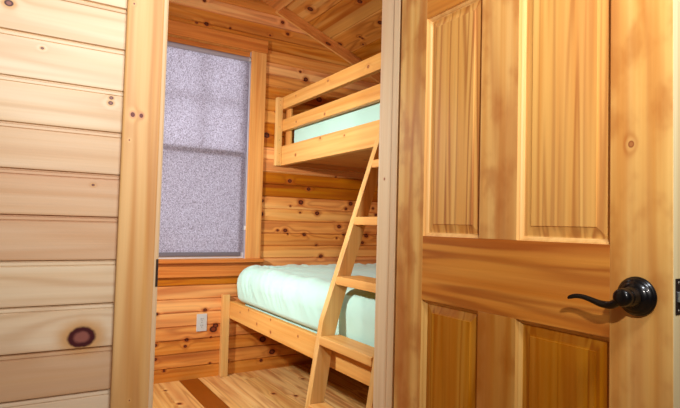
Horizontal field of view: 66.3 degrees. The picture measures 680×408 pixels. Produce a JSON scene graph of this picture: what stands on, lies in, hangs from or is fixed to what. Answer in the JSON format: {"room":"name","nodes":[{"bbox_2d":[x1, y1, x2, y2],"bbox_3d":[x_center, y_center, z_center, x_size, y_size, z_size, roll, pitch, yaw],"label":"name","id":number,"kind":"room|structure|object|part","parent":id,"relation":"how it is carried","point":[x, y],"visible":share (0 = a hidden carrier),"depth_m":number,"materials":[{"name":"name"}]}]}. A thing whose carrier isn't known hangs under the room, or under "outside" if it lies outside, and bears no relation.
{"room":"cabin hallway","nodes":[
{"label":"cabin hallway","id":0,"kind":"room"},
{"bbox_2d":[0,0,126,407],"bbox_3d":[-0.289,-0.137,1.355,3.900,2.450,0.008,3,-3,-31],"label":"wall","id":1,"kind":"structure","parent":0,"point":[62,61],"depth_m":1.15,"materials":[{"name":"brown wood"}]},
{"bbox_2d":[109,0,401,407],"bbox_3d":[-0.152,0.021,1.519,0.944,2.155,0.193,3,-3,-31],"label":"door frame","id":2,"kind":"structure","parent":1,"relation":"attached to","point":[143,108],"depth_m":1.23,"materials":[{"name":"brown wood"}]},
{"bbox_3d":[-0.475,0.000,1.222,0.083,2.155,0.018,3,-3,-31],"label":"casing","id":3,"kind":"part","parent":2,"relation":"part of","materials":[{"name":"brown wood"}]},
{"bbox_3d":[-0.447,0.165,1.261,0.006,0.066,0.034,3,-3,-31],"label":"strike plate","id":4,"kind":"part","parent":2,"relation":"part of","materials":[{"name":"brown metal"}]},
{"bbox_2d":[394,0,679,407],"bbox_3d":[0.406,0.077,1.286,0.158,2.028,0.821,3,-3,-31],"label":"door","id":5,"kind":"structure","parent":1,"relation":"in","point":[538,233],"depth_m":1.19,"materials":[{"name":"brown wood"}]},
{"bbox_3d":[0.422,-0.608,1.317,0.035,0.105,0.568,3,-3,-31],"label":"rail","id":6,"kind":"part","parent":5,"relation":"part of","materials":[{"name":"brown wood"}]},
{"bbox_3d":[0.301,0.566,1.418,0.034,0.581,0.219,3,-3,-31],"label":"panel moulding","id":7,"kind":"part","parent":5,"relation":"part of","materials":[{"name":"brown wood"}]},
{"bbox_3d":[0.322,-0.230,1.451,0.034,0.644,0.219,3,-3,-31],"label":"panel moulding","id":8,"kind":"part","parent":5,"relation":"part of","materials":[{"name":"brown wood"}]},
{"bbox_3d":[0.301,0.566,1.418,0.019,0.561,0.199,3,-3,-31],"label":"raised panel","id":9,"kind":"part","parent":5,"relation":"part of","materials":[{"name":"brown wood"}]},
{"bbox_3d":[0.322,-0.230,1.451,0.019,0.624,0.199,3,-3,-31],"label":"raised panel","id":10,"kind":"part","parent":5,"relation":"part of","materials":[{"name":"brown wood"}]},
{"bbox_3d":[0.402,0.180,1.285,0.035,0.185,0.568,3,-3,-31],"label":"rail","id":11,"kind":"part","parent":5,"relation":"part of","materials":[{"name":"brown wood"}]},
{"bbox_3d":[0.480,0.559,1.125,0.034,0.581,0.230,3,-3,-31],"label":"panel moulding","id":12,"kind":"part","parent":5,"relation":"part of","materials":[{"name":"brown wood"}]},
{"bbox_3d":[0.501,-0.238,1.157,0.034,0.644,0.230,3,-3,-31],"label":"panel moulding","id":13,"kind":"part","parent":5,"relation":"part of","materials":[{"name":"brown wood"}]},
{"bbox_3d":[0.480,0.559,1.125,0.019,0.561,0.210,3,-3,-31],"label":"raised panel","id":14,"kind":"part","parent":5,"relation":"part of","materials":[{"name":"brown wood"}]},
{"bbox_3d":[0.501,-0.238,1.157,0.019,0.624,0.210,3,-3,-31],"label":"raised panel","id":15,"kind":"part","parent":5,"relation":"part of","materials":[{"name":"brown wood"}]},
{"bbox_3d":[0.493,0.183,1.005,0.023,0.030,0.121,3,-3,-31],"label":"lever","id":16,"kind":"part","parent":5,"relation":"part of","materials":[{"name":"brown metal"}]},
{"bbox_3d":[0.547,0.173,0.975,0.038,0.074,0.074,3,-3,-31],"label":"handle","id":17,"kind":"part","parent":5,"relation":"part of","materials":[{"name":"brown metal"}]},
{"bbox_3d":[0.612,0.167,0.941,0.022,0.065,0.002,3,-3,-31],"label":"latch plate","id":18,"kind":"part","parent":5,"relation":"part of","materials":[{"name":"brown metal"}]},
{"bbox_2d":[153,363,368,407],"bbox_3d":[0.314,1.070,0.454,4.100,0.003,6.495,3,-3,-31],"label":"floor","id":19,"kind":"structure","parent":0,"point":[282,387],"depth_m":3.23,"materials":[{"name":"brown wood"}]},
{"bbox_2d":[219,294,371,385],"bbox_3d":[0.297,0.900,3.057,1.395,0.548,1.997,3,-3,-31],"label":"frame","id":20,"kind":"object","parent":19,"relation":"on","point":[302,340],"visible":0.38,"depth_m":2.91,"materials":[{"name":"brown wood"}]},
{"bbox_3d":[-0.785,0.892,3.543,0.051,0.548,0.041,3,-3,-31],"label":"post","id":21,"kind":"part","parent":20,"relation":"part of","materials":[{"name":"brown wood"}]},
{"bbox_2d":[237,263,375,346],"bbox_3d":[0.312,0.578,3.090,1.316,0.320,1.963,3,-3,-31],"label":"mattress","id":22,"kind":"object","parent":20,"relation":"on","point":[294,294],"visible":0.34,"depth_m":2.82,"materials":[{"name":"green fabric"}]},
{"bbox_2d":[305,130,378,407],"bbox_3d":[0.163,0.357,2.248,0.492,1.560,0.485,3,-3,-31],"label":"ladder","id":23,"kind":"object","parent":19,"relation":"on","point":[327,341],"visible":0.43,"depth_m":2.35,"materials":[{"name":"brown wood"}]},
{"bbox_2d":[154,0,380,383],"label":"wall","id":24,"kind":"structure","parent":0,"point":[307,213],"depth_m":3.75,"materials":[{"name":"orange wood"}]},
{"bbox_2d":[196,314,206,331],"bbox_3d":[-0.924,0.793,3.482,0.070,0.116,0.008,3,-3,-31],"label":"power outlet","id":25,"kind":"object","parent":24,"relation":"attached to","point":[201,325],"visible":1,"depth_m":3.48,"materials":[{"name":"white plastic"}]},
{"bbox_2d":[159,41,250,256],"bbox_3d":[-0.935,-0.356,3.530,0.652,1.420,0.042,3,-3,-31],"label":"roller shade","id":26,"kind":"object","parent":24,"relation":"attached to","point":[204,160],"visible":0.85,"depth_m":3.55,"materials":[{"name":"fabric"}]},
{"bbox_3d":[-0.654,-0.421,3.687,0.002,1.150,0.002,3,-3,-31],"label":"cord","id":27,"kind":"part","parent":26,"relation":"part of","materials":[{"name":"white plastic"}]},
{"bbox_2d":[158,19,267,277],"bbox_3d":[-0.947,-0.351,3.547,0.909,1.680,0.173,3,-3,-31],"label":"window","id":28,"kind":"structure","parent":24,"relation":"attached to","point":[193,35],"depth_m":3.66,"materials":[{"name":"orange wood"}]},
{"bbox_3d":[-0.962,-0.008,3.545,0.651,0.753,0.024,3,-3,-31],"label":"sash","id":29,"kind":"part","parent":28,"relation":"part of","materials":[{"name":"white plastic"}]},
{"bbox_3d":[-0.933,0.381,3.463,0.909,0.024,0.048,3,-3,-31],"label":"sill","id":30,"kind":"part","parent":28,"relation":"part of","materials":[{"name":"orange wood"}]},
{"bbox_3d":[-0.900,-1.147,3.537,0.885,0.090,0.022,3,-3,-31],"label":"head casing","id":31,"kind":"part","parent":28,"relation":"part of","materials":[{"name":"orange wood"}]},
{"bbox_3d":[-0.598,-0.350,3.703,0.112,1.472,0.018,3,-3,-31],"label":"casing","id":32,"kind":"part","parent":28,"relation":"part of","materials":[{"name":"orange wood"}]},
{"bbox_3d":[-0.447,-0.525,3.785,0.044,0.498,0.041,3,-3,-31],"label":"post","id":33,"kind":"part","parent":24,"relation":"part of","materials":[{"name":"brown wood"}]},
{"bbox_3d":[-0.009,-0.327,4.050,0.919,0.140,0.036,3,-3,-31],"label":"rail","id":34,"kind":"part","parent":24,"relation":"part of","materials":[{"name":"brown wood"}]},
{"bbox_3d":[0.486,-0.527,3.208,1.039,0.504,1.997,3,-3,-31],"label":"upper bunk frame","id":35,"kind":"part","parent":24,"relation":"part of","materials":[{"name":"brown wood"}]},
{"bbox_3d":[0.092,-0.369,2.964,0.038,0.140,1.997,3,-3,-31],"label":"rail","id":36,"kind":"part","parent":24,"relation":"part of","materials":[{"name":"brown wood"}]},
{"bbox_3d":[0.098,-0.590,2.973,0.038,0.084,1.997,3,-3,-31],"label":"guard rail","id":37,"kind":"part","parent":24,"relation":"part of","materials":[{"name":"brown wood"}]},
{"bbox_3d":[0.102,-0.754,2.980,0.038,0.089,1.997,3,-3,-31],"label":"guard rail","id":38,"kind":"part","parent":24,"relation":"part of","materials":[{"name":"brown wood"}]},
{"bbox_2d":[262,0,381,72],"bbox_3d":[0.305,-1.321,3.088,1.610,0.623,2.090,3,-3,-31],"label":"ceiling","id":39,"kind":"structure","parent":0,"point":[356,25],"depth_m":3.68,"materials":[{"name":"orange wood"}]},
{"bbox_2d":[294,102,379,142],"bbox_3d":[0.510,-0.451,3.225,0.902,0.217,1.807,3,-3,-31],"label":"mattress","id":40,"kind":"object","parent":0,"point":[370,113],"visible":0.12,"depth_m":3.21,"materials":[{"name":"green fabric"}]}
]}

